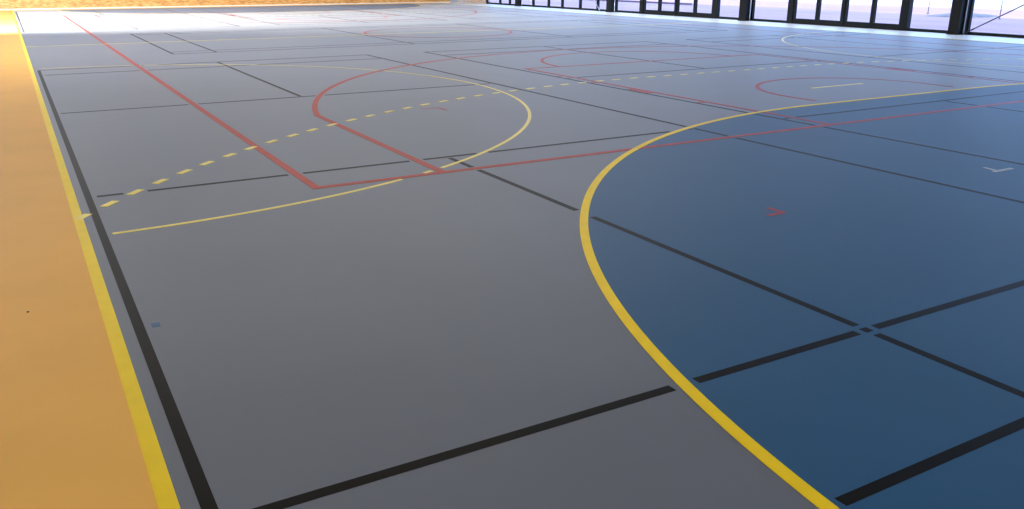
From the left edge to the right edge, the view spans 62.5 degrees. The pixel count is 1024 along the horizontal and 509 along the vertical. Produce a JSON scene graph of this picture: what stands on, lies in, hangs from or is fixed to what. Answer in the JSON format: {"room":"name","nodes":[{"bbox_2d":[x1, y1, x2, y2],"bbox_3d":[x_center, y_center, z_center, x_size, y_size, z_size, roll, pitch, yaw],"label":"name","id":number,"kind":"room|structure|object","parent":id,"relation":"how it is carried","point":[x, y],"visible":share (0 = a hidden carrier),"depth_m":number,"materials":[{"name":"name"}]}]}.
{"room":"sports hall","nodes":[
{"label":"sports hall","id":0,"kind":"room"},
{"bbox_2d":[0,0,449,8],"bbox_3d":[-12.363,-12.267,36.516,21.250,2.900,0.250,-10,21,-28],"label":"wall","id":1,"kind":"structure","parent":0,"point":[4,4],"depth_m":35.29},
{"bbox_2d":[0,1,449,9],"bbox_3d":[-12.166,-10.900,36.928,20.950,0.045,0.020,-10,21,-28],"label":"baseboard","id":2,"kind":"structure","parent":1,"relation":"attached to","point":[447,1],"depth_m":36.48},
{"bbox_2d":[450,0,489,3],"bbox_3d":[-3.566,-14.972,43.532,0.250,3.600,9.700,-10,21,-28],"label":"wall","id":3,"kind":"structure","parent":0,"point":[466,1],"depth_m":41.15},
{"bbox_2d":[0,2,1023,508],"bbox_3d":[-2.430,-5.612,21.502,21.970,0.203,52.200,-10,21,-28],"label":"floor","id":4,"kind":"structure","parent":0,"point":[569,282],"depth_m":4.22,"materials":[{"name":"grey rubber"}]},
{"bbox_2d":[151,322,160,326],"bbox_3d":[-1.483,0.293,3.510,0.032,0.001,0.043,-10,21,-28],"label":"tape piece","id":5,"kind":"object","parent":4,"relation":"on","point":[157,324],"visible":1,"depth_m":3.51,"materials":[{"name":"plastic"}]},
{"bbox_2d":[515,0,521,5],"bbox_3d":[0.294,-14.586,36.071,0.230,7.599,0.318,-10,21,-28],"label":"steel column","id":6,"kind":"structure","parent":4,"relation":"on","point":[517,2],"depth_m":37.15,"materials":[{"name":"black metal"}]},
{"bbox_2d":[605,0,614,11],"bbox_3d":[3.699,-12.707,30.456,0.230,7.599,0.318,-10,21,-28],"label":"steel column","id":7,"kind":"structure","parent":4,"relation":"on","point":[610,4],"depth_m":31.52,"materials":[{"name":"black metal"}]},
{"bbox_2d":[738,0,750,20],"bbox_3d":[7.149,-10.805,24.767,0.230,7.599,0.318,-10,21,-28],"label":"steel column","id":8,"kind":"structure","parent":4,"relation":"on","point":[745,5],"depth_m":25.81,"materials":[{"name":"black metal"}]},
{"bbox_2d":[767,207,786,215],"bbox_3d":[1.583,-0.263,5.182,0.150,0.001,0.145,-10,21,-28],"label":"tape corner mark","id":9,"kind":"object","parent":4,"relation":"on","point":[778,211],"visible":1,"depth_m":5.16,"materials":[{"name":"red plastic"}]},
{"bbox_2d":[946,0,968,34],"bbox_3d":[10.635,-8.883,19.021,0.230,7.599,0.318,-10,21,-28],"label":"steel column","id":10,"kind":"structure","parent":4,"relation":"on","point":[959,8],"depth_m":20.05,"materials":[{"name":"black metal"}]},
{"bbox_2d":[965,4,1023,32],"bbox_3d":[12.437,-6.039,16.911,0.036,3.478,6.475,-10,21,-28],"label":"rod","id":11,"kind":"object","parent":10,"relation":"attached to","point":[1023,4],"visible":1,"depth_m":19.46,"materials":[{"name":"metal"}]},
{"bbox_2d":[982,167,1013,171],"bbox_3d":[3.632,-0.645,6.331,0.240,0.001,0.147,-10,21,-28],"label":"tape corner mark","id":12,"kind":"object","parent":4,"relation":"on","point":[982,167],"visible":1,"depth_m":6.30,"materials":[{"name":"white plastic"}]},
{"bbox_3d":[7.017,-12.767,24.960,0.270,4.000,52.000,-10,21,-28],"label":"wall","id":13,"kind":"structure","parent":0,"visible":0},
{"bbox_2d":[486,0,514,5],"bbox_3d":[-0.419,-13.208,38.258,0.080,3.600,3.080,-10,21,-28],"label":"window","id":14,"kind":"structure","parent":13,"relation":"in","point":[500,1],"depth_m":38.93,"materials":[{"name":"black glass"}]},
{"bbox_2d":[522,0,615,11],"bbox_3d":[2.129,-11.803,34.057,0.080,3.600,7.100,-10,21,-28],"label":"window","id":15,"kind":"structure","parent":13,"relation":"in","point":[533,1],"depth_m":34.45,"materials":[{"name":"black metal"}]},
{"bbox_2d":[615,0,638,13],"bbox_3d":[4.308,-10.601,30.464,0.080,3.600,1.600,-10,21,-28],"label":"window","id":16,"kind":"structure","parent":13,"relation":"in","point":[616,1],"depth_m":31.38,"materials":[{"name":"black metal"}]},
{"bbox_2d":[643,0,658,14],"bbox_3d":[4.929,-9.709,29.515,0.141,2.490,0.864,-10,21,-28],"label":"door","id":17,"kind":"structure","parent":13,"relation":"in","point":[645,11],"depth_m":29.95,"materials":[{"name":"black metal"}]},
{"bbox_2d":[659,0,674,15],"bbox_3d":[5.362,-9.470,28.802,0.141,2.490,0.864,-10,21,-28],"label":"door","id":18,"kind":"structure","parent":13,"relation":"in","point":[661,12],"depth_m":29.30,"materials":[{"name":"black metal"}]},
{"bbox_2d":[639,0,720,18],"bbox_3d":[5.640,-9.860,28.248,0.140,3.600,3.980,-10,21,-28],"label":"trim","id":19,"kind":"structure","parent":13,"relation":"attached to","point":[716,3],"depth_m":27.20,"materials":[{"name":"black metal"}]},
{"bbox_2d":[676,0,694,16],"bbox_3d":[5.834,-9.210,28.023,0.141,2.490,0.884,-10,21,-28],"label":"door","id":20,"kind":"structure","parent":13,"relation":"in","point":[689,14],"depth_m":28.46,"materials":[{"name":"black metal"}]},
{"bbox_2d":[694,0,712,17],"bbox_3d":[6.277,-8.966,27.293,0.141,2.490,0.884,-10,21,-28],"label":"door","id":21,"kind":"structure","parent":13,"relation":"in","point":[704,15],"depth_m":27.76,"materials":[{"name":"black metal"}]},
{"bbox_2d":[717,0,755,20],"bbox_3d":[7.000,-9.116,26.025,0.080,3.600,1.640,-10,21,-28],"label":"window","id":22,"kind":"structure","parent":13,"relation":"in","point":[753,1],"depth_m":25.94,"materials":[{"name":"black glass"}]},
{"bbox_2d":[750,0,785,22],"bbox_3d":[7.763,-8.695,24.767,0.080,3.600,1.600,-10,21,-28],"label":"window","id":23,"kind":"structure","parent":13,"relation":"in","point":[753,19],"depth_m":25.44,"materials":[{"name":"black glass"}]},
{"bbox_2d":[792,0,817,24],"bbox_3d":[8.385,-7.803,23.818,0.141,2.490,0.864,-10,21,-28],"label":"door","id":24,"kind":"structure","parent":13,"relation":"in","point":[794,20],"depth_m":24.28,"materials":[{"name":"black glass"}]},
{"bbox_2d":[816,0,842,25],"bbox_3d":[8.817,-7.565,23.105,0.141,2.490,0.864,-10,21,-28],"label":"door","id":25,"kind":"structure","parent":13,"relation":"in","point":[818,21],"depth_m":23.59,"materials":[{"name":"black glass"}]},
{"bbox_2d":[786,0,913,30],"bbox_3d":[9.095,-7.954,22.551,0.140,3.600,3.980,-10,21,-28],"label":"trim","id":26,"kind":"structure","parent":13,"relation":"attached to","point":[907,8],"depth_m":21.50,"materials":[{"name":"black metal"}]},
{"bbox_2d":[843,0,873,27],"bbox_3d":[9.290,-7.304,22.326,0.141,2.490,0.884,-10,21,-28],"label":"door","id":27,"kind":"structure","parent":13,"relation":"in","point":[846,23],"depth_m":22.77,"materials":[{"name":"black metal"}]},
{"bbox_2d":[871,0,902,29],"bbox_3d":[9.732,-7.060,21.596,0.141,2.490,0.884,-10,21,-28],"label":"door","id":28,"kind":"structure","parent":13,"relation":"in","point":[873,24],"depth_m":22.07,"materials":[{"name":"black metal"}]},
{"bbox_2d":[907,0,970,33],"bbox_3d":[10.455,-7.210,20.328,0.080,3.600,1.640,-10,21,-28],"label":"window","id":29,"kind":"structure","parent":13,"relation":"in","point":[908,29],"depth_m":20.81,"materials":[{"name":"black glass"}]},
{"bbox_2d":[965,0,1023,37],"bbox_3d":[12.599,-6.028,16.793,0.080,3.600,6.900,-10,21,-28],"label":"window","id":30,"kind":"structure","parent":13,"relation":"in","point":[972,2],"depth_m":19.91,"materials":[{"name":"black metal"}]},
{"label":"outside","id":31,"kind":"structure","parent":0,"visible":0},
{"bbox_2d":[490,0,1023,34],"bbox_3d":[5.893,-10.774,37.109,8.850,0.220,180.000,-10,21,-28],"label":"forecourt","id":32,"kind":"structure","parent":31,"point":[1002,25],"depth_m":29.88,"materials":[{"name":"grey concrete"}]},
{"bbox_2d":[593,0,692,4],"bbox_3d":[0.682,-16.000,52.273,0.150,0.080,31.000,-10,21,-28],"label":"kerb","id":33,"kind":"object","parent":32,"relation":"on","point":[593,0],"visible":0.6,"depth_m":41.92,"materials":[{"name":"grey concrete"}]},
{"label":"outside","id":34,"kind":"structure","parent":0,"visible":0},
{"bbox_2d":[759,0,1023,9],"bbox_3d":[64.326,-50.611,156.540,204.000,0.220,420.000,-10,21,-28],"label":"gravel","id":35,"kind":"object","parent":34,"point":[979,4],"depth_m":43.12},
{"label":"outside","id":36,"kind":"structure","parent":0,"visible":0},
{"bbox_2d":[631,0,1023,18],"bbox_3d":[2.790,-17.519,57.300,7.000,0.220,220.000,-10,21,-28],"label":"forecourt","id":37,"kind":"structure","parent":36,"point":[1016,14],"depth_m":36.81,"materials":[{"name":"grey concrete"}]},
{"bbox_2d":[927,13,997,17],"bbox_3d":[15.693,-8.301,29.229,2.799,0.138,1.515,1,18,2],"label":"mound","id":38,"kind":"object","parent":37,"relation":"on","point":[975,15],"visible":0.45,"depth_m":29.02,"materials":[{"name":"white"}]}
]}

